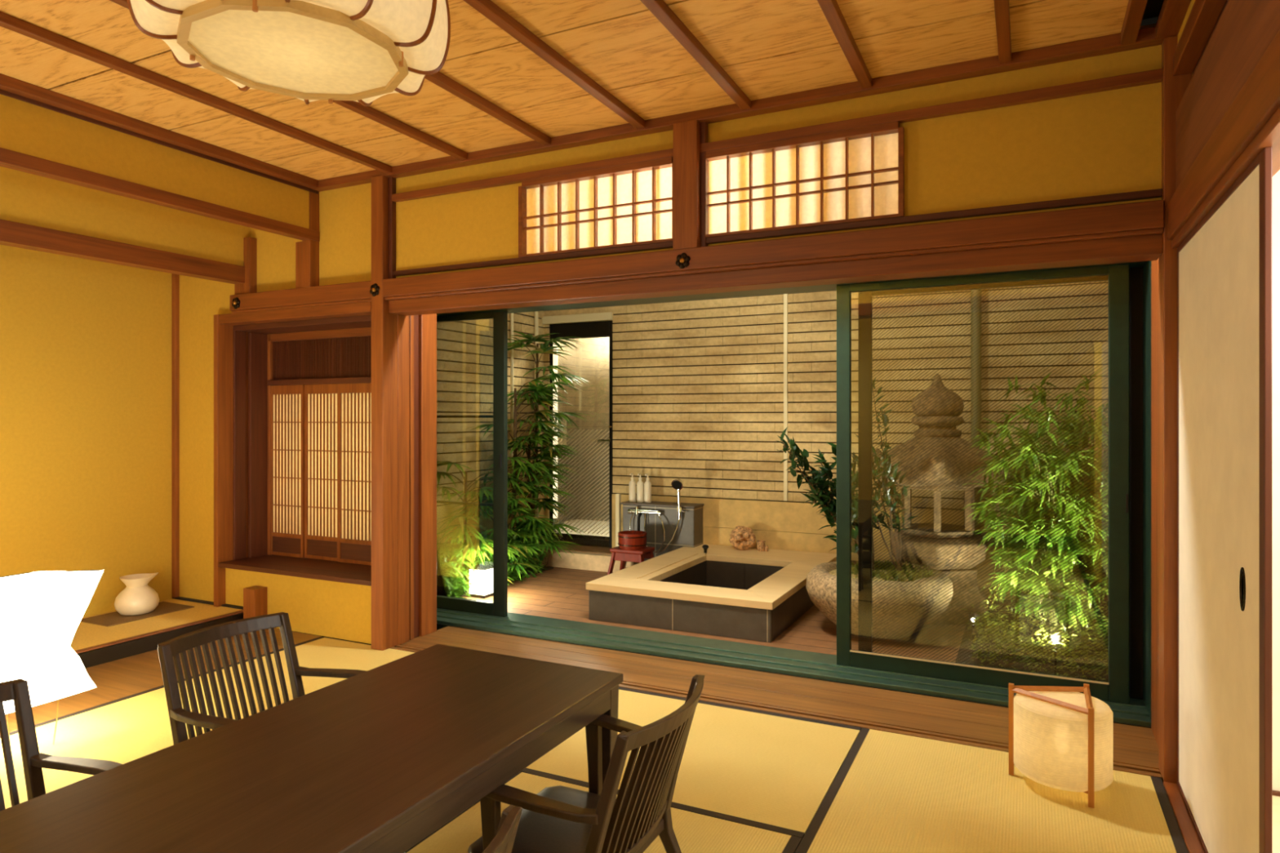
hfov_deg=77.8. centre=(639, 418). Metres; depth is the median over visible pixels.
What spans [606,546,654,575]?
stool
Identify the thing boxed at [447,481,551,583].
fan palm
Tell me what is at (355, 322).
trim
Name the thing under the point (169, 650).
armchair
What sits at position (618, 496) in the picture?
trim
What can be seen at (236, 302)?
nail cover
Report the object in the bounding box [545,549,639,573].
step
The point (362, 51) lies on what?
ceiling lamp
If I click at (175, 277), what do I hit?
trim
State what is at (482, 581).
box light
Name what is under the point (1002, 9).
trim
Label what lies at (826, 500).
plant
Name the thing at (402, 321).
trim
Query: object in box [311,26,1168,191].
trim
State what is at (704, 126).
trim
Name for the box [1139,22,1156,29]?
ceiling
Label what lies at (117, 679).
trim
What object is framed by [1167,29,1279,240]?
trim
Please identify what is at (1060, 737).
paper lantern
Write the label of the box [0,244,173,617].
wall
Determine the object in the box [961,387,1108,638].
bamboo plant
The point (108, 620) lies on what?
table runner
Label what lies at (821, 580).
stone basin
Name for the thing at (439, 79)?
trim
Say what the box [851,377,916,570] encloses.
potted shrub
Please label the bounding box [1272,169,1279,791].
wall
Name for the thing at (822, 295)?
wall
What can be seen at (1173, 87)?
wooden post
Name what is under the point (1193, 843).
trim
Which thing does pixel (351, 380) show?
trim
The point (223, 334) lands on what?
trim
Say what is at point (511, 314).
drainpipe
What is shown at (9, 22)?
trim
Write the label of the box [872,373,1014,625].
lantern
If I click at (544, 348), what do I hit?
fan palm
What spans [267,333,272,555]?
trim
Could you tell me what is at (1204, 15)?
trim
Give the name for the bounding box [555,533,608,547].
floor
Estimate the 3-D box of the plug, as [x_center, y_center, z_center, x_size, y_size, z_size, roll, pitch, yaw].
[0.508,1.029,6.228,0.055,0.066,0.123,0,0,15]
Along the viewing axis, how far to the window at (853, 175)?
3.33 m
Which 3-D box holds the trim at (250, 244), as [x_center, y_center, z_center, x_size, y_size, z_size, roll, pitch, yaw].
[-2.389,-0.915,4.812,0.135,0.350,0.060,0,0,26]
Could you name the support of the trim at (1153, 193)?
attached to the wall at (1108, 142)
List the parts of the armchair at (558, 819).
leg, armrest, leg, leg, armrest, rail, seat frame, rail, leg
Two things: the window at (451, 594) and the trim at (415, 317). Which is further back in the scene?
the window at (451, 594)
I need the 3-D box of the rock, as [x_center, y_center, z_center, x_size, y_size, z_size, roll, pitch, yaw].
[-0.905,1.182,6.950,0.222,0.215,0.267,0,0,26]
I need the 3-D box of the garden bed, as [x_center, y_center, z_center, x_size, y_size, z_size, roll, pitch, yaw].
[2.704,1.264,4.577,1.530,0.067,1.900,0,0,26]
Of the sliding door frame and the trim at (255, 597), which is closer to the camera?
the sliding door frame
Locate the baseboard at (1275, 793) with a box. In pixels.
[1272,790,1279,796]
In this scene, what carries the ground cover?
on the garden bed
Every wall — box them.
[0,93,309,228]
[0,166,250,266]
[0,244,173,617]
[177,35,1177,644]
[443,311,544,559]
[543,280,1108,599]
[555,338,575,524]
[575,337,608,521]
[1177,0,1195,42]
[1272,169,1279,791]
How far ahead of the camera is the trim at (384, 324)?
4.29 m
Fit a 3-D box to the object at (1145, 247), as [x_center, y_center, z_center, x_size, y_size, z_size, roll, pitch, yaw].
[0.252,-0.606,3.586,3.538,0.068,0.138,0,0,26]
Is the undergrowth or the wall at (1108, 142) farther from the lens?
the undergrowth
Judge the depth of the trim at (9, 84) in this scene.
3.60 m
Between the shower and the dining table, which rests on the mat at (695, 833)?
the dining table
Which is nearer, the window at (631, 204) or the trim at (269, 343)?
the window at (631, 204)
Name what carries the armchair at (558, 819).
on the mat at (695, 833)
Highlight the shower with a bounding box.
[646,478,685,553]
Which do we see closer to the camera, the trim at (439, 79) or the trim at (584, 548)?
the trim at (439, 79)
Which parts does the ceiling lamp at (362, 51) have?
panel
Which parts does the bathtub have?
panel, panel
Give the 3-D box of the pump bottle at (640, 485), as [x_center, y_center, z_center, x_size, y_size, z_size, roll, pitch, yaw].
[0.002,0.594,6.823,0.064,0.249,0.064,0,0,-19]
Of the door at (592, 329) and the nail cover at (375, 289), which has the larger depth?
the door at (592, 329)
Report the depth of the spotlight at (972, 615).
4.44 m
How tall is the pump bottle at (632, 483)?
0.249 m
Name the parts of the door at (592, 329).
lever handle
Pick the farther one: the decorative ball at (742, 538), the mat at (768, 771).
the decorative ball at (742, 538)
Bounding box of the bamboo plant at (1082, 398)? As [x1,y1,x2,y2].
[1040,396,1108,639]
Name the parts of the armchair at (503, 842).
rail, leg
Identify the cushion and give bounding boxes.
[467,785,616,852]
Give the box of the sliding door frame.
[836,264,1128,704]
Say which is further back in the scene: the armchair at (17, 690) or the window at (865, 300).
the window at (865, 300)
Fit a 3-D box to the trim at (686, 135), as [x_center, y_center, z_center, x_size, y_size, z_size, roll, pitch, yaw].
[0.214,-1.030,3.528,0.116,0.560,0.075,0,0,26]
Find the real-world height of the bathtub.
0.541 m
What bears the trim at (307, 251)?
attached to the wall at (1108, 142)
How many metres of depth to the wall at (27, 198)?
4.10 m
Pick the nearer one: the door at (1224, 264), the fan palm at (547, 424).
the door at (1224, 264)
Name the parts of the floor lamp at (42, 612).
leg, leg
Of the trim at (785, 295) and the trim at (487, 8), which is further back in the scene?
the trim at (785, 295)
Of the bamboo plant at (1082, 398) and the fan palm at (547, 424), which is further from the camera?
the fan palm at (547, 424)
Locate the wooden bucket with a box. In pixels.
[617,530,647,550]
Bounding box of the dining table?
[0,644,623,852]
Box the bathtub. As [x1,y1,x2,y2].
[586,543,836,642]
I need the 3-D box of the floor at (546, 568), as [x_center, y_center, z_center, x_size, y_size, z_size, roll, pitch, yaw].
[-1.300,1.305,6.177,0.370,0.030,1.750,0,0,26]
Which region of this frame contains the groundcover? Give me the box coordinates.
[851,559,937,581]
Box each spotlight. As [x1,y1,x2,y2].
[968,613,978,644]
[1048,634,1061,675]
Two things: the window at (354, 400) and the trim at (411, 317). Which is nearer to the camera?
the trim at (411, 317)
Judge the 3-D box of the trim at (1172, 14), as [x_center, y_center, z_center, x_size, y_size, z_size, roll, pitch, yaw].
[0.741,-1.328,0.547,0.066,0.044,4.835,0,0,26]
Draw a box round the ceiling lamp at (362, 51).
[126,0,450,106]
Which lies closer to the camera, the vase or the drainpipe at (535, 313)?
the vase
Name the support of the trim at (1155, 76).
attached to the wall at (1108, 142)
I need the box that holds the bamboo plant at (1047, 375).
[995,367,1108,622]
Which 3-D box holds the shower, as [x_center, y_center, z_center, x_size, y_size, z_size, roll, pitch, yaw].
[0.213,0.810,6.580,0.340,0.631,0.099,0,0,26]
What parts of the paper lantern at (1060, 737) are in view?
post, post, post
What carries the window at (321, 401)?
in the wall
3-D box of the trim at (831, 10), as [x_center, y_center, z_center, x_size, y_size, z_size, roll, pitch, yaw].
[-0.159,-1.333,0.988,0.042,0.034,4.835,0,0,26]
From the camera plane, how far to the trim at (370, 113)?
3.60 m
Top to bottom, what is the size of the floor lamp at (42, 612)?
0.643 m
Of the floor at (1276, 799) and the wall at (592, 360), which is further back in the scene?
the wall at (592, 360)
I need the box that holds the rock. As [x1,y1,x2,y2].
[528,542,550,567]
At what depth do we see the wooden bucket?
6.38 m
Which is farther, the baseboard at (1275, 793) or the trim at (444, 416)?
the trim at (444, 416)
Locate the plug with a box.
[702,544,708,555]
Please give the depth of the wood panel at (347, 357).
4.97 m
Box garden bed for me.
[955,598,1108,681]
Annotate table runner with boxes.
[80,601,194,626]
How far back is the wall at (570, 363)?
8.45 m
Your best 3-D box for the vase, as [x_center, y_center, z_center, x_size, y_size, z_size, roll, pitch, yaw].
[-2.988,1.039,4.710,0.228,0.228,0.228,0,0,26]
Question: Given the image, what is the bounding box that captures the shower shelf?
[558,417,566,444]
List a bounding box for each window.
[271,384,304,558]
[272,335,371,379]
[304,383,337,561]
[337,382,371,565]
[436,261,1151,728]
[436,311,507,617]
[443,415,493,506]
[518,157,672,257]
[706,121,904,237]
[857,269,1129,696]
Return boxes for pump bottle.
[629,473,635,502]
[636,473,644,502]
[644,473,651,502]
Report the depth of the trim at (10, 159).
3.66 m
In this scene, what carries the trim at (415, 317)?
attached to the wall
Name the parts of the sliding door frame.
finger pull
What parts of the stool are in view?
leg, leg, seat, leg, leg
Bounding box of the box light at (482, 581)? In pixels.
[467,564,493,598]
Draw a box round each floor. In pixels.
[400,626,1177,785]
[466,566,553,595]
[555,519,608,536]
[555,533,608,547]
[1272,795,1279,852]
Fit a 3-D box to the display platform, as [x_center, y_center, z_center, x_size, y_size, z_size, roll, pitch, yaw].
[-3.734,1.204,2.823,0.720,0.092,4.785,0,0,26]
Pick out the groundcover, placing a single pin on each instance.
(855, 568)
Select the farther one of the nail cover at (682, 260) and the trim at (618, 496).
the trim at (618, 496)
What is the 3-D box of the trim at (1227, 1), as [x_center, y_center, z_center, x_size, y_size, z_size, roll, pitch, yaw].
[0.823,-1.045,0.510,0.030,0.610,4.840,0,0,26]
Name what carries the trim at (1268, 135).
attached to the wall
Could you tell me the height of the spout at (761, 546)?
0.078 m
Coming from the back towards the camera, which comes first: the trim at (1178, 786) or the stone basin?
the stone basin
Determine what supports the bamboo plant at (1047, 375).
on the garden bed
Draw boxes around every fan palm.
[444,460,525,566]
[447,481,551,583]
[464,371,574,561]
[486,426,587,557]
[487,331,595,537]
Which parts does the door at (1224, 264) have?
pull handle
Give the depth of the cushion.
1.99 m
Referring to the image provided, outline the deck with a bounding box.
[466,566,966,662]
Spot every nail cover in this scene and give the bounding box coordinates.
[231,297,239,309]
[369,283,379,296]
[675,253,690,268]
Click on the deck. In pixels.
(557, 593)
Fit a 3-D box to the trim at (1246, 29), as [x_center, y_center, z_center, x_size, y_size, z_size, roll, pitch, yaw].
[0.788,-0.895,0.527,0.048,0.310,4.840,0,0,26]
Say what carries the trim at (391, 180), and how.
attached to the wall at (1108, 142)
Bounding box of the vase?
[114,572,159,615]
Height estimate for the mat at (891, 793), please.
0.051 m
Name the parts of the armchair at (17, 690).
rail, leg, armrest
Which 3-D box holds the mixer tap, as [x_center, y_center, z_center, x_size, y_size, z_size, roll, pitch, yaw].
[0.032,0.910,6.674,0.305,0.321,0.088,0,0,26]
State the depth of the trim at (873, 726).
3.26 m
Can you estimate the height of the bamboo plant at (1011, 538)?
0.797 m
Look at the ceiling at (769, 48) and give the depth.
2.99 m
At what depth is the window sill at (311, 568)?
4.72 m
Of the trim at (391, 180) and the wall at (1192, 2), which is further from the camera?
the trim at (391, 180)
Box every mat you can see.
[0,636,415,808]
[404,771,801,852]
[520,686,861,839]
[795,727,1188,852]
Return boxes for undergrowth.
[453,520,555,596]
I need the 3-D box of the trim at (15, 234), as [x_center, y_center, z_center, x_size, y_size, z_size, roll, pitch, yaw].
[-3.475,-0.865,2.641,0.095,0.100,4.885,0,0,26]
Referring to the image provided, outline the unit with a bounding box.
[620,500,704,560]
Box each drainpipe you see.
[510,313,513,493]
[534,311,539,528]
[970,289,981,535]
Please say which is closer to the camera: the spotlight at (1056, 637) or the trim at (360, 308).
the spotlight at (1056, 637)
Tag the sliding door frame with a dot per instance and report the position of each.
(1117, 690)
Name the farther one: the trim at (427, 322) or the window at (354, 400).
the window at (354, 400)
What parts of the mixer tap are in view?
knob, spout, shelf plate, knob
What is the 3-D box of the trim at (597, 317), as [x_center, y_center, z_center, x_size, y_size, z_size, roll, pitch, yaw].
[-0.580,-0.915,7.256,0.735,0.070,0.042,0,0,26]
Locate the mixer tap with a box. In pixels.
[627,506,662,531]
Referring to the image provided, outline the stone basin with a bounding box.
[805,560,953,639]
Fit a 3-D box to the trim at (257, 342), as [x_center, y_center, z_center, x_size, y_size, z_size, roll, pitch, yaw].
[-2.482,0.153,5.080,0.028,1.470,0.260,0,0,26]
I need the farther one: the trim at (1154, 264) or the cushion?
the trim at (1154, 264)
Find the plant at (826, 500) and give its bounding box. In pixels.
[776,426,887,571]
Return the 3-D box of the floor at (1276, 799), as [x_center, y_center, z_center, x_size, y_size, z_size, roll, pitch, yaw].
[2.062,1.275,-0.064,2.640,0.050,4.900,0,0,26]
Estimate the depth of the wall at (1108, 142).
3.77 m
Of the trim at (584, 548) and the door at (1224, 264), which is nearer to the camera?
the door at (1224, 264)
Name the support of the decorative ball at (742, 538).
on the bathtub
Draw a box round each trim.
[0,11,392,173]
[0,73,318,188]
[0,147,319,241]
[0,219,244,284]
[4,628,321,733]
[109,0,467,160]
[171,273,179,598]
[172,596,243,609]
[213,314,248,607]
[218,301,371,325]
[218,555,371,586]
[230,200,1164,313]
[233,325,267,559]
[234,236,257,294]
[234,315,371,333]
[243,585,267,618]
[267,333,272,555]
[267,377,371,385]
[268,327,371,342]
[295,191,319,288]
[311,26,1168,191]
[371,175,397,650]
[387,177,395,279]
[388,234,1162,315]
[390,644,1162,781]
[391,148,672,202]
[392,188,1162,276]
[397,314,408,644]
[408,315,413,639]
[413,315,418,637]
[418,313,436,636]
[424,71,551,145]
[462,0,644,128]
[542,311,613,324]
[549,543,612,554]
[615,493,621,546]
[640,0,751,110]
[672,119,700,249]
[700,68,1163,152]
[700,121,708,247]
[783,293,787,501]
[817,0,871,88]
[993,0,1011,63]
[1120,0,1147,44]
[1151,258,1158,745]
[1155,0,1191,39]
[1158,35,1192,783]
[1163,781,1204,852]
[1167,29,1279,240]
[1171,106,1279,248]
[1173,0,1226,75]
[1175,0,1279,190]
[1177,786,1205,852]
[1182,0,1229,97]
[1192,0,1228,75]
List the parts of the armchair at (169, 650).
leg, armrest, rail, leg, armrest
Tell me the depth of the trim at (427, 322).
4.59 m
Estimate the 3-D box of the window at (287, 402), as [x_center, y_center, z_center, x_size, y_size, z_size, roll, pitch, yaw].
[-2.273,0.336,5.108,0.304,1.101,0.018,0,0,26]
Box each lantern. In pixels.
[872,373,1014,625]
[1008,683,1113,808]
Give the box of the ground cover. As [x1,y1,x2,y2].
[961,564,1108,680]
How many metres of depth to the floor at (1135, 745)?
3.62 m
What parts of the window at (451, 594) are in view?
glass, finger pull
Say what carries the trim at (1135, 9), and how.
attached to the wall at (1108, 142)
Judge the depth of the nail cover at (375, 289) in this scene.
4.28 m
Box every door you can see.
[550,320,613,547]
[1177,146,1272,852]
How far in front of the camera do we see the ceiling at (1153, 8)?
2.73 m
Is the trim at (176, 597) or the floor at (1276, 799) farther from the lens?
the trim at (176, 597)
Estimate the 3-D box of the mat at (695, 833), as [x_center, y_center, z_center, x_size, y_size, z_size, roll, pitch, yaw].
[-0.406,1.275,1.722,1.032,0.051,1.932,0,0,26]
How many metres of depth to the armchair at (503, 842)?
1.34 m
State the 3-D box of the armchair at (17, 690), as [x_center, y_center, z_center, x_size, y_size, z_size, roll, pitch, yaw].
[-1.526,0.967,1.778,0.518,0.577,0.532,0,0,26]
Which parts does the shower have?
spray plate, handle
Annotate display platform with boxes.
[70,598,243,668]
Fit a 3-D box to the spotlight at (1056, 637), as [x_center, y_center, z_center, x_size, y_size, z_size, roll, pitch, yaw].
[2.066,1.169,3.945,0.058,0.202,0.059,0,0,-16]
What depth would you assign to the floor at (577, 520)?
7.91 m
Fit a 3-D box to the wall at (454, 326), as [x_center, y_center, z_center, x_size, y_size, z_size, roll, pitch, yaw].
[-1.437,-0.275,6.455,0.140,3.150,2.270,0,0,26]
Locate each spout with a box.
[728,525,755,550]
[756,540,768,551]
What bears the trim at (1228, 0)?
attached to the wall
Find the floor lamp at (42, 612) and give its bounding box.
[0,569,104,750]
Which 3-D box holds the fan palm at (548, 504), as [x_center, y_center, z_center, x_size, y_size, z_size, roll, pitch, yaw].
[-0.870,0.684,6.699,0.856,1.235,0.862,0,0,-7]
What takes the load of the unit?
on the deck
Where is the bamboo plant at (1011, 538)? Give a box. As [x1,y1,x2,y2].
[989,505,1108,644]
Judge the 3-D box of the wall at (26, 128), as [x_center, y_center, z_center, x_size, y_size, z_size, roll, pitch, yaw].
[-2.958,-1.210,2.351,0.038,0.320,4.820,0,0,26]
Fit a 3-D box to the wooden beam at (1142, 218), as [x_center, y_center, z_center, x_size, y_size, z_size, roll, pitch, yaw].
[-0.332,-0.695,3.796,4.772,0.110,0.075,0,0,26]
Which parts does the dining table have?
leg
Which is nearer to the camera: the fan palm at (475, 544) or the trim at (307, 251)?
the trim at (307, 251)
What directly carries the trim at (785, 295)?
attached to the wall at (822, 295)
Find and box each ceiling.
[0,0,1128,180]
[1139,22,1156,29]
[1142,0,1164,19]
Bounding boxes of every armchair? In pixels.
[0,678,122,810]
[157,612,365,744]
[403,804,522,852]
[467,674,704,852]
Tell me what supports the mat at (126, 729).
on the floor
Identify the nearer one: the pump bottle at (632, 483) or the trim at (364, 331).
the trim at (364, 331)
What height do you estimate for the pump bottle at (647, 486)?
0.249 m
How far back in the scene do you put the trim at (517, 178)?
3.91 m

